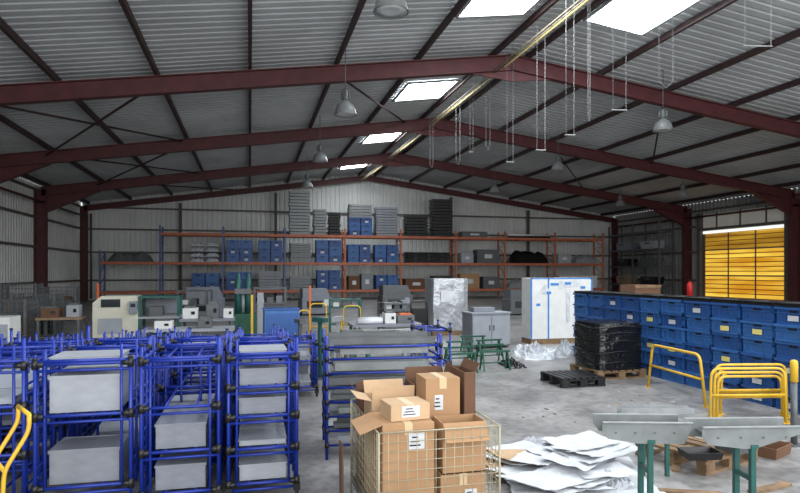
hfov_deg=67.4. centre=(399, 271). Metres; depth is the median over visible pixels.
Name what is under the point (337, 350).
channel
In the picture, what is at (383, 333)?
channel
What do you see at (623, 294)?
tray
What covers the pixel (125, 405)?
metal rack
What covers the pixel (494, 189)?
lamp
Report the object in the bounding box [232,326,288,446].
metal rack
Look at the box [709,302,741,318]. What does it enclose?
plastic crate
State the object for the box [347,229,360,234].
plastic crate
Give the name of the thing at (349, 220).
plastic crate
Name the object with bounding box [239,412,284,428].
storage tote
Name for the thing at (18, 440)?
storage tote
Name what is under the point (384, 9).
lamp
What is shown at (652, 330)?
plastic crate
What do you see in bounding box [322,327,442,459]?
rack
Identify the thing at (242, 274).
plastic crate
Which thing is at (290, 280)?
metal tray
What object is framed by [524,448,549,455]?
sheet
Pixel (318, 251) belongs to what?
plastic crate
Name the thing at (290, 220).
metal tray
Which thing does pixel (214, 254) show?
bag
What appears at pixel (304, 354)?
storage tote
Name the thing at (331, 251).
plastic crate
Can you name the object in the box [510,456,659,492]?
sheet
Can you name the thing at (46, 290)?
mesh stillage
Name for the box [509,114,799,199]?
purlin
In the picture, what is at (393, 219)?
plastic tray
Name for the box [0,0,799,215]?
ceiling
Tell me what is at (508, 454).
sheet
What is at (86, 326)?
metal rack
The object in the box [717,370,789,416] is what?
guard rail
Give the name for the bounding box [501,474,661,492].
sheet
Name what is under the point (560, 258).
carton
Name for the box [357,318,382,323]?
paper roll
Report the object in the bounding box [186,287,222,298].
hood
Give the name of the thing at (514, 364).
sheet
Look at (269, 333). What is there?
metal rack
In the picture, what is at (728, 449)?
tray
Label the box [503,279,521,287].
load
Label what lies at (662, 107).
rod
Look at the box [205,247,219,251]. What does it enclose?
bag
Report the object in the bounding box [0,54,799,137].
roof beam
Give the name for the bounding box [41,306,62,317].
tool chest
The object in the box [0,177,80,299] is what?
wall
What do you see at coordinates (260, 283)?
plastic tray
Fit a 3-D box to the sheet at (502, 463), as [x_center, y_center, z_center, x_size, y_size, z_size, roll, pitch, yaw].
[1.120,1.640,5.009,0.826,0.026,0.455,0,0,8]
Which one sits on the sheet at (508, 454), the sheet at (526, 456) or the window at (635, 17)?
the sheet at (526, 456)
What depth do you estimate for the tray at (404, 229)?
37.95 m
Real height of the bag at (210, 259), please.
0.274 m
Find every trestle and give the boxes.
[443,346,471,364]
[446,340,473,357]
[447,352,477,372]
[460,335,485,350]
[475,339,501,355]
[476,343,503,360]
[479,350,510,371]
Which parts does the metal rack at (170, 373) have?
post, post, rail, shelf frame, shelf frame, rail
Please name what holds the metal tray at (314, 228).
on the metal tray at (320, 231)
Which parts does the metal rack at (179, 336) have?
post, shelf frame, shelf frame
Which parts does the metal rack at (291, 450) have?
post, post, rail, rail, shelf frame, shelf frame, shelf frame, shelf frame, shelf frame, post, post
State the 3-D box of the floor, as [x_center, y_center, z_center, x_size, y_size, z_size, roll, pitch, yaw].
[4.572,1.700,15.935,37.800,0.001,52.700,0,0,-14]
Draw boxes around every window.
[338,164,367,169]
[361,133,401,143]
[392,79,459,101]
[455,0,540,18]
[583,0,702,35]
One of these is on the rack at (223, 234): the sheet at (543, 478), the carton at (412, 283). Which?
the carton at (412, 283)
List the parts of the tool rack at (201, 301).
post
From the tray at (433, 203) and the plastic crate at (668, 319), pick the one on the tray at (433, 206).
the tray at (433, 203)
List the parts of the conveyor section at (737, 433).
plate, leg frame, plate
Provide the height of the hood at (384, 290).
0.410 m
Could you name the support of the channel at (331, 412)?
on the rack at (325, 347)
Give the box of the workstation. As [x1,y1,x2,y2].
[138,295,182,337]
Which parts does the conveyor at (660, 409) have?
leg, leg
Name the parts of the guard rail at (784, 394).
rail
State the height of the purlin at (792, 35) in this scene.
0.160 m
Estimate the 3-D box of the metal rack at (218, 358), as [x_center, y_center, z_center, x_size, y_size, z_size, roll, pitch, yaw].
[-1.693,1.079,4.751,0.580,1.239,0.886,0,0,-14]
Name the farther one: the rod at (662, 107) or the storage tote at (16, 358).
the rod at (662, 107)
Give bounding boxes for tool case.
[396,313,414,322]
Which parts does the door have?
transom panel, shutter rail, shutter rail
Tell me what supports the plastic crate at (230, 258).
on the rack at (223, 234)
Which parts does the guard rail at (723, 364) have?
rail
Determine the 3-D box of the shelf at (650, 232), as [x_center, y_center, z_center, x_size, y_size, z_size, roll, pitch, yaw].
[16.383,-2.550,38.988,1.000,0.100,2.600,0,0,-14]
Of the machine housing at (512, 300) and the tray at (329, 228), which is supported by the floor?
the machine housing at (512, 300)
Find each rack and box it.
[0,323,90,469]
[0,335,59,492]
[2,338,5,453]
[4,331,37,450]
[13,332,110,448]
[26,329,82,341]
[31,334,152,492]
[44,330,127,417]
[69,326,139,405]
[71,328,165,468]
[99,225,603,299]
[99,326,176,424]
[124,329,183,407]
[133,326,191,404]
[138,334,225,492]
[157,328,228,460]
[173,329,228,396]
[177,289,212,332]
[183,327,224,384]
[191,332,229,368]
[225,328,299,492]
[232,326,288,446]
[233,329,281,361]
[237,324,276,336]
[254,287,286,311]
[279,327,318,395]
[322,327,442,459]
[329,298,361,331]
[377,300,412,328]
[410,320,451,365]
[608,221,673,294]
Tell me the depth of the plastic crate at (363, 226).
37.10 m
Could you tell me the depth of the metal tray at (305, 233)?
36.11 m
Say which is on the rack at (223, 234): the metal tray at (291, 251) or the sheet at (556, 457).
the metal tray at (291, 251)
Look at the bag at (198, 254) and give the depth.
34.72 m
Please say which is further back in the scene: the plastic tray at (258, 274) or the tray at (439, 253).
the tray at (439, 253)
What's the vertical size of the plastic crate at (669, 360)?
0.211 m
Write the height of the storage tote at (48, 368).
0.097 m
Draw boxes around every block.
[154,319,173,328]
[198,316,212,327]
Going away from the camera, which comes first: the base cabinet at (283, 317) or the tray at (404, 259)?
the base cabinet at (283, 317)
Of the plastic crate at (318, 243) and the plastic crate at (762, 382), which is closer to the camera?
the plastic crate at (762, 382)
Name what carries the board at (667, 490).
on the floor
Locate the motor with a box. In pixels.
[206,301,218,317]
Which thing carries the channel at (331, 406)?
on the rack at (325, 347)
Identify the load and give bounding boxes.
[1,312,28,339]
[4,296,34,310]
[28,306,56,333]
[48,296,73,315]
[106,251,153,261]
[425,278,467,335]
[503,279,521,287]
[506,250,547,262]
[571,255,596,262]
[574,319,641,370]
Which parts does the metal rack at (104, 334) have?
rail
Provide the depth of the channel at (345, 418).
5.66 m
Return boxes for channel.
[328,331,426,340]
[328,374,404,384]
[328,427,354,437]
[329,336,434,344]
[329,403,355,409]
[329,410,337,415]
[331,356,425,365]
[331,393,355,399]
[333,359,428,367]
[333,369,404,375]
[333,384,404,392]
[333,420,353,427]
[334,343,415,345]
[334,344,417,352]
[334,359,424,370]
[334,399,353,400]
[337,417,354,420]
[337,432,354,441]
[338,371,404,375]
[338,405,354,412]
[340,347,427,354]
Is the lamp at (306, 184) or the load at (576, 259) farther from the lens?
the load at (576, 259)
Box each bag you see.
[190,242,204,246]
[190,252,204,256]
[190,258,204,261]
[191,247,204,251]
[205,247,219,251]
[205,252,218,256]
[205,258,218,261]
[206,242,219,246]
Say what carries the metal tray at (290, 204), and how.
on the metal tray at (291, 207)
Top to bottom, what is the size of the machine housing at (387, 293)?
1.150 m
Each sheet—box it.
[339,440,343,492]
[486,440,537,464]
[486,448,525,459]
[486,458,509,474]
[486,464,543,474]
[496,463,604,489]
[498,357,526,368]
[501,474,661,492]
[505,478,603,492]
[510,443,553,464]
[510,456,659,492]
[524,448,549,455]
[540,442,605,470]
[541,430,619,451]
[543,436,636,463]
[551,434,630,456]
[554,484,614,490]
[571,477,613,487]
[575,460,636,478]
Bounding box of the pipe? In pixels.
[364,0,588,179]
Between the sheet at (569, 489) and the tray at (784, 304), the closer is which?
the sheet at (569, 489)
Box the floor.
[0,296,799,492]
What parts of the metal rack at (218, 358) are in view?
post, post, rail, shelf frame, shelf frame, shelf frame, shelf frame, rail, post, post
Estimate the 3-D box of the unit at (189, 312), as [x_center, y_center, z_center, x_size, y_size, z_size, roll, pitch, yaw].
[-4.434,0.849,12.708,0.300,0.260,0.316,0,0,-14]
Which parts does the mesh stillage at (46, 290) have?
corner post, corner post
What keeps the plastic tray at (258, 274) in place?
on the plastic tray at (259, 277)
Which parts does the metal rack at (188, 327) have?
rail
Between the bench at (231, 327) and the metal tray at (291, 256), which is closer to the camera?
the bench at (231, 327)
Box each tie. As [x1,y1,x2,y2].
[0,186,44,203]
[58,207,86,217]
[613,220,670,227]
[685,207,776,219]
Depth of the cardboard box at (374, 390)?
4.12 m
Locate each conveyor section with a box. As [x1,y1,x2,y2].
[592,413,692,492]
[683,416,799,492]
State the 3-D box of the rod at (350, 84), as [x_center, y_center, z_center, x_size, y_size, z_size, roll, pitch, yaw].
[-0.867,-5.906,20.785,0.070,0.630,8.319,0,0,15]
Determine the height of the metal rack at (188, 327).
0.991 m
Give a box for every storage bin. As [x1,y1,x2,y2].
[616,243,637,249]
[616,259,637,265]
[616,276,637,283]
[640,241,664,248]
[640,258,664,265]
[640,276,664,284]
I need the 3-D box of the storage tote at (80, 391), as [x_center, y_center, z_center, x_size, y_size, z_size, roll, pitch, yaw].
[-2.266,0.857,4.406,0.471,0.260,0.361,0,0,-14]
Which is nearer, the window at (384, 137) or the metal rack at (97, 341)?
the metal rack at (97, 341)
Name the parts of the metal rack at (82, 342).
post, rail, shelf frame, shelf frame, rail, post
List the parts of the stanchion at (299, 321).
post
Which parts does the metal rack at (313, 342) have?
shelf frame, rail, shelf frame, shelf frame, post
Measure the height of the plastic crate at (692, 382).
0.211 m
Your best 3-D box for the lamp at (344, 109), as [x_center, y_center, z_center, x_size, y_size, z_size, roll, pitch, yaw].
[-1.386,-4.871,15.233,0.600,1.772,0.600,0,0,-14]
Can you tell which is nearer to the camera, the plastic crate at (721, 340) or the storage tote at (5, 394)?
the storage tote at (5, 394)
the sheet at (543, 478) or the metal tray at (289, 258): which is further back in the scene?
the metal tray at (289, 258)
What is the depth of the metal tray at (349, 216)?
36.98 m
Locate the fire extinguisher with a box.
[687,281,692,295]
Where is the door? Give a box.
[697,206,787,300]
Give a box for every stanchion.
[294,318,305,339]
[312,317,327,379]
[328,343,333,407]
[332,316,342,357]
[341,329,362,356]
[394,328,413,355]
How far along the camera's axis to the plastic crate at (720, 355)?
8.29 m
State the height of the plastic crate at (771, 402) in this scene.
0.211 m
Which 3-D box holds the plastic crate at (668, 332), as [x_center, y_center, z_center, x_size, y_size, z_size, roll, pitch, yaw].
[4.449,0.957,9.384,0.500,0.211,0.522,0,0,-13]
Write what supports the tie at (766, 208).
attached to the frame at (12, 165)
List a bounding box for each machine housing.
[185,287,224,316]
[298,288,331,314]
[377,285,412,312]
[502,289,521,314]
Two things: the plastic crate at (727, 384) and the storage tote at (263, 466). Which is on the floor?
the plastic crate at (727, 384)
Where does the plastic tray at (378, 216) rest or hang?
on the plastic tray at (393, 219)
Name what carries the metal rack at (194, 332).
on the floor
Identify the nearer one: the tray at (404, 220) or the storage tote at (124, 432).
the storage tote at (124, 432)
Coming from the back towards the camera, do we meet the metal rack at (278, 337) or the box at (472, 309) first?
the box at (472, 309)
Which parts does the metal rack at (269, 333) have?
rail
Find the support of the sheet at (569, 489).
on the sheet at (601, 486)
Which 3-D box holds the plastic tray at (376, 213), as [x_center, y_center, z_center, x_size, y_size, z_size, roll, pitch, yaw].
[-0.910,-3.646,37.806,1.409,0.133,0.904,0,0,-14]
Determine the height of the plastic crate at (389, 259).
0.369 m
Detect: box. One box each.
[66,303,81,316]
[345,377,363,483]
[350,378,414,492]
[351,412,433,492]
[380,396,429,421]
[382,311,395,323]
[405,362,453,395]
[416,372,459,420]
[433,413,489,474]
[434,466,485,492]
[450,357,478,413]
[469,307,494,311]
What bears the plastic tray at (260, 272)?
on the plastic tray at (258, 274)
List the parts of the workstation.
post, post, roof frame, panel, post, post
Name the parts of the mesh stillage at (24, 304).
corner post, corner post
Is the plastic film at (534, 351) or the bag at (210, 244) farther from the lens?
the bag at (210, 244)
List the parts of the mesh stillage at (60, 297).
corner post, corner post, corner post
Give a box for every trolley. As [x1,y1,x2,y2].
[0,404,31,492]
[410,300,436,350]
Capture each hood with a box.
[92,295,141,310]
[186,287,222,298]
[300,288,329,297]
[379,285,410,295]
[504,289,521,298]
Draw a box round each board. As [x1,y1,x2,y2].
[658,488,720,492]
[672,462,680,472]
[747,481,791,492]
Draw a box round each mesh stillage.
[0,283,42,312]
[0,298,39,339]
[10,293,63,338]
[43,286,79,320]
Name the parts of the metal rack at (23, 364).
rail, post, shelf frame, shelf frame, rail, shelf frame, shelf frame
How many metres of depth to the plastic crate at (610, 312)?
10.87 m
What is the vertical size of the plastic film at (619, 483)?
0.138 m
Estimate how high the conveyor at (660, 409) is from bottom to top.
0.576 m
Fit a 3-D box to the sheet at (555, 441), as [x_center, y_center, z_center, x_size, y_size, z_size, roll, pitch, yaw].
[1.604,1.510,5.350,0.722,0.049,0.508,0,0,-28]
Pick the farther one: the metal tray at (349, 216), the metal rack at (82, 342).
the metal tray at (349, 216)
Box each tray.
[258,274,280,275]
[258,282,280,284]
[258,285,280,286]
[259,271,281,273]
[259,277,281,278]
[259,280,280,281]
[288,190,309,193]
[288,197,309,199]
[288,203,309,206]
[288,213,309,215]
[288,222,309,225]
[288,225,309,228]
[288,279,310,281]
[288,287,308,289]
[289,194,310,196]
[289,200,310,203]
[289,206,310,209]
[289,209,310,212]
[289,216,309,218]
[289,219,310,222]
[289,229,309,231]
[289,232,310,234]
[289,243,310,245]
[289,245,310,247]
[289,250,310,252]
[289,258,310,259]
[289,276,311,278]
[289,282,310,283]
[289,285,310,286]
[290,248,311,250]
[290,253,311,254]
[290,255,310,257]
[290,260,311,261]
[312,221,325,223]
[312,224,325,226]
[312,232,325,234]
[313,209,326,212]
[313,212,326,215]
[313,215,326,218]
[313,218,326,220]
[313,227,326,229]
[313,230,325,232]
[327,213,339,215]
[327,218,339,221]
[327,221,339,224]
[327,227,339,229]
[328,215,340,218]
[328,224,340,226]
[328,230,340,232]
[347,207,371,209]
[347,210,371,212]
[347,212,371,215]
[347,215,371,217]
[348,204,371,206]
[359,0,583,181]
[373,207,397,209]
[373,212,397,214]
[373,215,397,217]
[373,228,397,230]
[373,231,397,233]
[374,209,398,212]
[374,217,397,220]
[374,220,397,222]
[374,223,397,225]
[374,226,397,228]
[374,234,397,235]
[403,215,428,218]
[403,218,427,221]
[403,222,427,224]
[403,225,427,227]
[403,228,427,230]
[403,231,428,233]
[403,234,427,235]
[403,252,450,254]
[404,254,449,256]
[404,257,449,258]
[404,259,450,260]
[404,261,450,262]
[429,199,451,202]
[429,202,451,205]
[429,205,451,208]
[429,208,451,211]
[429,212,451,214]
[429,215,451,218]
[429,218,451,221]
[429,221,451,224]
[429,224,451,227]
[429,228,451,230]
[429,234,451,236]
[430,231,452,233]
[573,291,597,293]
[587,291,610,294]
[603,292,629,295]
[620,293,649,296]
[639,294,683,298]
[661,296,703,299]
[677,446,723,459]
[684,297,729,301]
[710,298,758,303]
[715,446,747,453]
[740,300,796,305]
[758,441,792,459]
[774,302,799,307]
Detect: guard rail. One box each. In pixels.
[300,309,310,350]
[308,303,326,349]
[342,305,360,329]
[645,344,708,407]
[708,367,789,423]
[712,371,789,421]
[714,363,789,417]
[715,375,782,416]
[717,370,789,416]
[719,374,780,414]
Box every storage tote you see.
[0,373,41,389]
[0,388,31,403]
[2,367,49,383]
[2,405,57,424]
[3,358,57,368]
[6,430,67,447]
[10,395,49,405]
[48,349,130,359]
[48,366,128,412]
[48,434,128,484]
[65,362,134,393]
[92,431,138,445]
[94,417,138,432]
[124,355,138,389]
[154,451,208,490]
[155,413,208,448]
[162,401,212,423]
[163,436,212,456]
[170,393,214,419]
[186,374,214,384]
[211,424,214,445]
[238,387,286,413]
[238,426,286,445]
[238,448,286,480]
[239,344,287,352]
[239,360,286,384]
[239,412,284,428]
[240,383,282,387]
[240,443,283,450]
[242,355,277,361]
[298,344,308,350]
[298,350,310,359]
[298,362,308,373]
[298,374,310,384]
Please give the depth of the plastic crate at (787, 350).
7.33 m
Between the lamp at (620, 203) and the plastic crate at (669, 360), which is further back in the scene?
the lamp at (620, 203)
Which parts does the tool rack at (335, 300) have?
post, post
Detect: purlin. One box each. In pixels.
[0,17,172,195]
[0,114,131,199]
[22,174,89,203]
[118,0,211,190]
[248,0,251,186]
[287,0,366,182]
[323,0,467,179]
[358,0,558,175]
[374,0,606,176]
[409,0,737,182]
[443,28,799,188]
[477,78,799,193]
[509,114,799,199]
[540,142,799,204]
[571,163,799,210]
[601,181,799,215]
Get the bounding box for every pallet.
[540,369,605,387]
[569,363,646,379]
[635,435,757,475]
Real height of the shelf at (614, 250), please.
0.100 m
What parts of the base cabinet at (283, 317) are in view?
door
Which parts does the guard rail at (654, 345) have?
rail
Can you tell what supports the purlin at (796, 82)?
attached to the roof beam
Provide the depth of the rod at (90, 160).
26.38 m
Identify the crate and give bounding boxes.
[191,273,205,281]
[191,282,205,286]
[205,273,219,281]
[205,282,219,286]
[226,240,239,246]
[226,247,239,254]
[226,255,239,261]
[226,272,238,277]
[226,278,235,283]
[226,284,234,289]
[239,272,251,277]
[240,240,252,247]
[240,247,252,254]
[240,255,252,261]
[258,240,269,247]
[258,248,269,254]
[258,255,269,261]
[270,240,282,247]
[270,248,282,254]
[270,255,282,261]
[315,240,328,247]
[315,247,328,254]
[315,255,328,261]
[316,270,328,276]
[316,277,328,282]
[316,283,328,289]
[328,240,341,247]
[328,248,341,254]
[328,255,341,261]
[328,270,340,276]
[328,277,340,282]
[328,283,340,289]
[346,244,358,250]
[346,250,358,256]
[346,257,358,262]
[347,218,360,223]
[347,224,360,229]
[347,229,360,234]
[358,244,370,250]
[359,251,370,256]
[359,257,370,262]
[360,218,372,223]
[360,224,372,229]
[360,230,372,235]
[372,245,386,250]
[372,251,386,256]
[372,257,386,262]
[373,275,386,281]
[373,282,386,288]
[386,245,398,250]
[386,251,398,256]
[386,257,398,262]
[387,275,398,281]
[387,282,398,284]
[522,278,592,343]
[573,293,589,304]
[573,304,589,315]
[573,314,588,320]
[587,316,602,319]
[588,294,604,305]
[588,305,604,317]
[603,306,621,319]
[604,295,621,307]
[620,284,660,293]
[620,296,639,309]
[620,308,640,321]
[638,297,660,311]
[639,310,661,324]
[640,323,661,337]
[641,335,661,351]
[641,348,661,364]
[641,361,660,377]
[659,299,685,313]
[659,339,686,355]
[660,312,686,327]
[660,325,686,341]
[660,352,686,369]
[660,365,685,383]
[683,300,711,316]
[683,371,709,390]
[684,315,711,330]
[684,357,712,375]
[685,328,713,345]
[685,343,712,360]
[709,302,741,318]
[709,317,742,334]
[709,377,742,398]
[710,347,742,366]
[710,362,742,382]
[711,332,742,350]
[739,352,775,370]
[740,304,776,322]
[740,320,775,339]
[740,336,776,356]
[740,384,775,406]
[742,370,776,388]
[772,323,799,342]
[772,357,799,378]
[773,340,799,360]
[773,393,799,414]
[774,306,799,324]
[774,374,799,395]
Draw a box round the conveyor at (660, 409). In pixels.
[617,405,693,476]
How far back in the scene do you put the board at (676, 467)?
5.15 m
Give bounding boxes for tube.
[507,234,549,235]
[507,236,549,237]
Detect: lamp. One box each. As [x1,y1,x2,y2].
[301,174,312,187]
[312,144,327,162]
[334,45,356,117]
[373,0,408,19]
[490,180,499,192]
[551,155,564,170]
[615,195,624,206]
[652,109,673,132]
[676,179,688,197]
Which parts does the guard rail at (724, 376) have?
rail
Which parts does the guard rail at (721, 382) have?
rail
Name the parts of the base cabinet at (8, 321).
door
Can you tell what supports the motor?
on the bench at (182, 321)
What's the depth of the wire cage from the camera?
3.77 m
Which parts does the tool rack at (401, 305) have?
post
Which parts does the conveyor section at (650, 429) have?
plate, leg frame, plate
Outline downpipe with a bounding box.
[90,214,91,298]
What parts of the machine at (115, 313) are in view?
door, control panel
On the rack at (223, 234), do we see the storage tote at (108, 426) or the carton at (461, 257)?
the carton at (461, 257)
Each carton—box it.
[347,276,359,289]
[359,274,372,288]
[402,279,424,288]
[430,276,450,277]
[457,253,472,262]
[457,274,478,288]
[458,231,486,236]
[473,249,498,262]
[479,276,498,288]
[552,254,570,262]
[553,275,596,287]
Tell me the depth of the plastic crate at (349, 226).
36.93 m
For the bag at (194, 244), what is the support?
on the bag at (194, 249)
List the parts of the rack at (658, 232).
upright frame, upright frame, upright frame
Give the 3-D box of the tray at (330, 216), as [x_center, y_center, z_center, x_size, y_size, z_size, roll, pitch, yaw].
[-4.058,-3.372,37.019,0.704,0.140,0.904,0,0,-14]
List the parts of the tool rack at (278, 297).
post, post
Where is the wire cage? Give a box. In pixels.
[350,398,500,492]
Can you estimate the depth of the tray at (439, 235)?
38.29 m
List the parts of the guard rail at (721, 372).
rail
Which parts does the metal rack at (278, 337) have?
rail, shelf frame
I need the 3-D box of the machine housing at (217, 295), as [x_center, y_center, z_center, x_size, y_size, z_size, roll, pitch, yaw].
[-7.147,1.125,21.980,1.300,1.150,0.940,0,0,-9]
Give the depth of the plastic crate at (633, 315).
10.33 m
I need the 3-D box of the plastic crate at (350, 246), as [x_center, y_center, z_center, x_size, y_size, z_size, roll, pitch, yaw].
[-2.956,-1.514,37.297,0.695,0.369,0.900,0,0,-14]
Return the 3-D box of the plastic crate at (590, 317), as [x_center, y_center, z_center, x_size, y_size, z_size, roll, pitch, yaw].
[3.943,0.957,11.463,0.500,0.211,0.522,0,0,-14]
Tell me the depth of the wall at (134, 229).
39.74 m
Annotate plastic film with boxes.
[509,341,567,359]
[522,436,542,444]
[557,338,573,354]
[604,469,636,490]
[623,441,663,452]
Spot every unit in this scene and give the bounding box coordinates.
[182,306,198,318]
[223,306,232,317]
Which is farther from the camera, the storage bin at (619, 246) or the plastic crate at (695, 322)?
the storage bin at (619, 246)
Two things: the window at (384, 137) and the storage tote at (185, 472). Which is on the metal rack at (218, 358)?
the storage tote at (185, 472)
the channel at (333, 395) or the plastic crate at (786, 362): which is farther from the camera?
the plastic crate at (786, 362)
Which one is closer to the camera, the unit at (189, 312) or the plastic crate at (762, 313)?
the plastic crate at (762, 313)
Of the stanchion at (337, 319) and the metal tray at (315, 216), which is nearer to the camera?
the stanchion at (337, 319)
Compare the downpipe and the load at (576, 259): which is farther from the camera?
the load at (576, 259)
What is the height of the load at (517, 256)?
0.876 m
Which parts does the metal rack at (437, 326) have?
shelf frame, shelf frame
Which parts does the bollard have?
plate, post, post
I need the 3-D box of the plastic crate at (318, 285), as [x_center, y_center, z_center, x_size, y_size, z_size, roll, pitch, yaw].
[-4.784,0.881,36.840,0.708,0.395,0.900,0,0,-14]
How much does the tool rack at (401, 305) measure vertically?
0.990 m
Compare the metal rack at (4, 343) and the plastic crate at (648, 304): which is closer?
the metal rack at (4, 343)
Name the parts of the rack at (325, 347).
shelf rail, shelf rail, shelf rail, shelf rail, shelf rail, shelf rail, shelf rail, shelf rail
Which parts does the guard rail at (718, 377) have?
rail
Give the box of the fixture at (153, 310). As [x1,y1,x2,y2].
[149,306,163,315]
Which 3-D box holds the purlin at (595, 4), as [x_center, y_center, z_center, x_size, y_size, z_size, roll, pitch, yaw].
[3.468,-6.508,19.730,0.090,0.160,42.600,0,0,-14]
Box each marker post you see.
[97,283,98,298]
[251,295,252,333]
[309,286,310,325]
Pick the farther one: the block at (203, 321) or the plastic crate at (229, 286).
the plastic crate at (229, 286)
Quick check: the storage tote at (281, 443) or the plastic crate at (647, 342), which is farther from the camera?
the plastic crate at (647, 342)
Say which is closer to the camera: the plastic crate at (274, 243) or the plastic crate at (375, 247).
the plastic crate at (274, 243)
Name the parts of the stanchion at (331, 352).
post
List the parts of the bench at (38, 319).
leg, leg, leg, leg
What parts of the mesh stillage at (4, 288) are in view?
corner post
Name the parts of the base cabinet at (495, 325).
door, door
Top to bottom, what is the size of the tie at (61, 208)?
0.120 m
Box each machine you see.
[92,295,141,341]
[229,273,263,336]
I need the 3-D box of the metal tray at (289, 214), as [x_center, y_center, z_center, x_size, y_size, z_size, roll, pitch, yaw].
[-6.150,-3.476,36.496,1.255,0.153,0.904,0,0,-14]
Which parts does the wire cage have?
corner post, corner post, corner post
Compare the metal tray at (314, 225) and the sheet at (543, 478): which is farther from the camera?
the metal tray at (314, 225)
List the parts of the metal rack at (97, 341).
post, shelf frame, rail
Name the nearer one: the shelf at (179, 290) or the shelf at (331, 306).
the shelf at (331, 306)
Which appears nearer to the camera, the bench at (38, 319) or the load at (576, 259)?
the bench at (38, 319)
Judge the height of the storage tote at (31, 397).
0.097 m
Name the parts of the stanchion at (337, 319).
post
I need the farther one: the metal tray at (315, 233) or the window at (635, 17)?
the metal tray at (315, 233)
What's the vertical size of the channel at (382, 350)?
0.051 m
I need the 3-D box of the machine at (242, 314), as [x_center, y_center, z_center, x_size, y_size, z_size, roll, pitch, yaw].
[-4.099,0.870,16.022,0.880,1.660,0.600,0,0,-14]
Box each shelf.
[39,334,83,338]
[142,332,176,336]
[179,290,210,291]
[183,304,205,305]
[256,287,284,288]
[256,302,284,303]
[330,298,359,300]
[331,306,358,307]
[379,302,409,304]
[379,308,409,310]
[379,326,409,328]
[610,233,638,236]
[610,250,639,251]
[610,266,631,267]
[633,231,671,234]
[633,248,671,250]
[633,266,671,267]
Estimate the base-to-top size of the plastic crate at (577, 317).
0.211 m
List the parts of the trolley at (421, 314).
handle frame, panel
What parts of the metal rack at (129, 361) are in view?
post, post, rail, shelf frame, shelf frame, shelf frame, rail, post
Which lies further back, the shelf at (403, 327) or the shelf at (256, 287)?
the shelf at (256, 287)
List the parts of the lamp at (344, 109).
suspension rod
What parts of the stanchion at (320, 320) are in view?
post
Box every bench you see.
[35,315,87,339]
[141,325,234,336]
[179,316,234,335]
[348,321,421,356]
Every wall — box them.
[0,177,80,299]
[82,173,612,299]
[613,188,799,295]
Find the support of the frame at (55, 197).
on the floor
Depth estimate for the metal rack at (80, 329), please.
8.06 m
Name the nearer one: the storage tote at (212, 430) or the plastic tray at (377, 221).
the storage tote at (212, 430)
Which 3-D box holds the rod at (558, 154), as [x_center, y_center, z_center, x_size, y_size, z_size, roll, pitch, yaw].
[8.749,-5.284,30.972,0.070,0.851,9.447,0,0,25]
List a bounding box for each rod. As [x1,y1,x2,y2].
[0,106,181,141]
[46,97,137,155]
[90,160,198,173]
[97,154,165,184]
[156,185,233,189]
[347,83,404,122]
[558,154,583,188]
[652,107,663,163]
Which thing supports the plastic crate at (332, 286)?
on the rack at (223, 234)
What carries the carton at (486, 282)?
on the rack at (223, 234)
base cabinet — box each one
[0,315,20,341]
[262,307,300,339]
[461,310,510,348]
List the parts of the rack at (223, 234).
upright frame, upright frame, upright frame, upright frame, upright frame, upright frame, upright frame, upright frame, upright frame, upright frame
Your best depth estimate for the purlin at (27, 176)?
27.49 m
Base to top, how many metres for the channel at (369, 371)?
0.051 m
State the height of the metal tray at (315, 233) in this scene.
0.141 m
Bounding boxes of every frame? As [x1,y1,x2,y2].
[0,118,799,301]
[34,152,691,296]
[80,175,617,300]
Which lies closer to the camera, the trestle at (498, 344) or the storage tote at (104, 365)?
the storage tote at (104, 365)
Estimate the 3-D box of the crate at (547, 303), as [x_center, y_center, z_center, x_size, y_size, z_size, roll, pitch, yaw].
[3.790,0.920,14.494,1.622,1.560,0.520,0,0,-14]
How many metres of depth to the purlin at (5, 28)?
14.21 m
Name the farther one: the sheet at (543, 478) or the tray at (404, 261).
the tray at (404, 261)
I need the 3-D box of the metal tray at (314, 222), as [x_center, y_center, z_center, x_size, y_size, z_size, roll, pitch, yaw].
[-4.954,-3.026,36.795,0.754,0.141,0.904,0,0,-14]
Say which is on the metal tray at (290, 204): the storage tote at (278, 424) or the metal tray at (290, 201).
the metal tray at (290, 201)
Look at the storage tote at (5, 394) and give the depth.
4.22 m
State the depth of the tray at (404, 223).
37.95 m
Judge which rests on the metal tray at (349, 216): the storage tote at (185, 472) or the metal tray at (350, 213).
the metal tray at (350, 213)
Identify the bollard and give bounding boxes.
[786,360,799,447]
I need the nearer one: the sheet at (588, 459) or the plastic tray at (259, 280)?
the sheet at (588, 459)
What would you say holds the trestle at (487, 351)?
on the floor
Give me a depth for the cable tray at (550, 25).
17.15 m
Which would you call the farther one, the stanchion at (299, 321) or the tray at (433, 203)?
the tray at (433, 203)
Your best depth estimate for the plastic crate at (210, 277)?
34.88 m
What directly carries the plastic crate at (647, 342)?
on the plastic crate at (645, 355)
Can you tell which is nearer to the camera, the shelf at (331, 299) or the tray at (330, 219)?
the shelf at (331, 299)
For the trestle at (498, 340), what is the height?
0.344 m
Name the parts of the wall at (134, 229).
gable post, gable post, gable post, gable post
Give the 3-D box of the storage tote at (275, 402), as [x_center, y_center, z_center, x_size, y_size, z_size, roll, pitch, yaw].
[-1.079,1.006,4.708,0.361,0.120,0.361,0,0,-13]
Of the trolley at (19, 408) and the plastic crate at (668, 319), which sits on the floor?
the trolley at (19, 408)

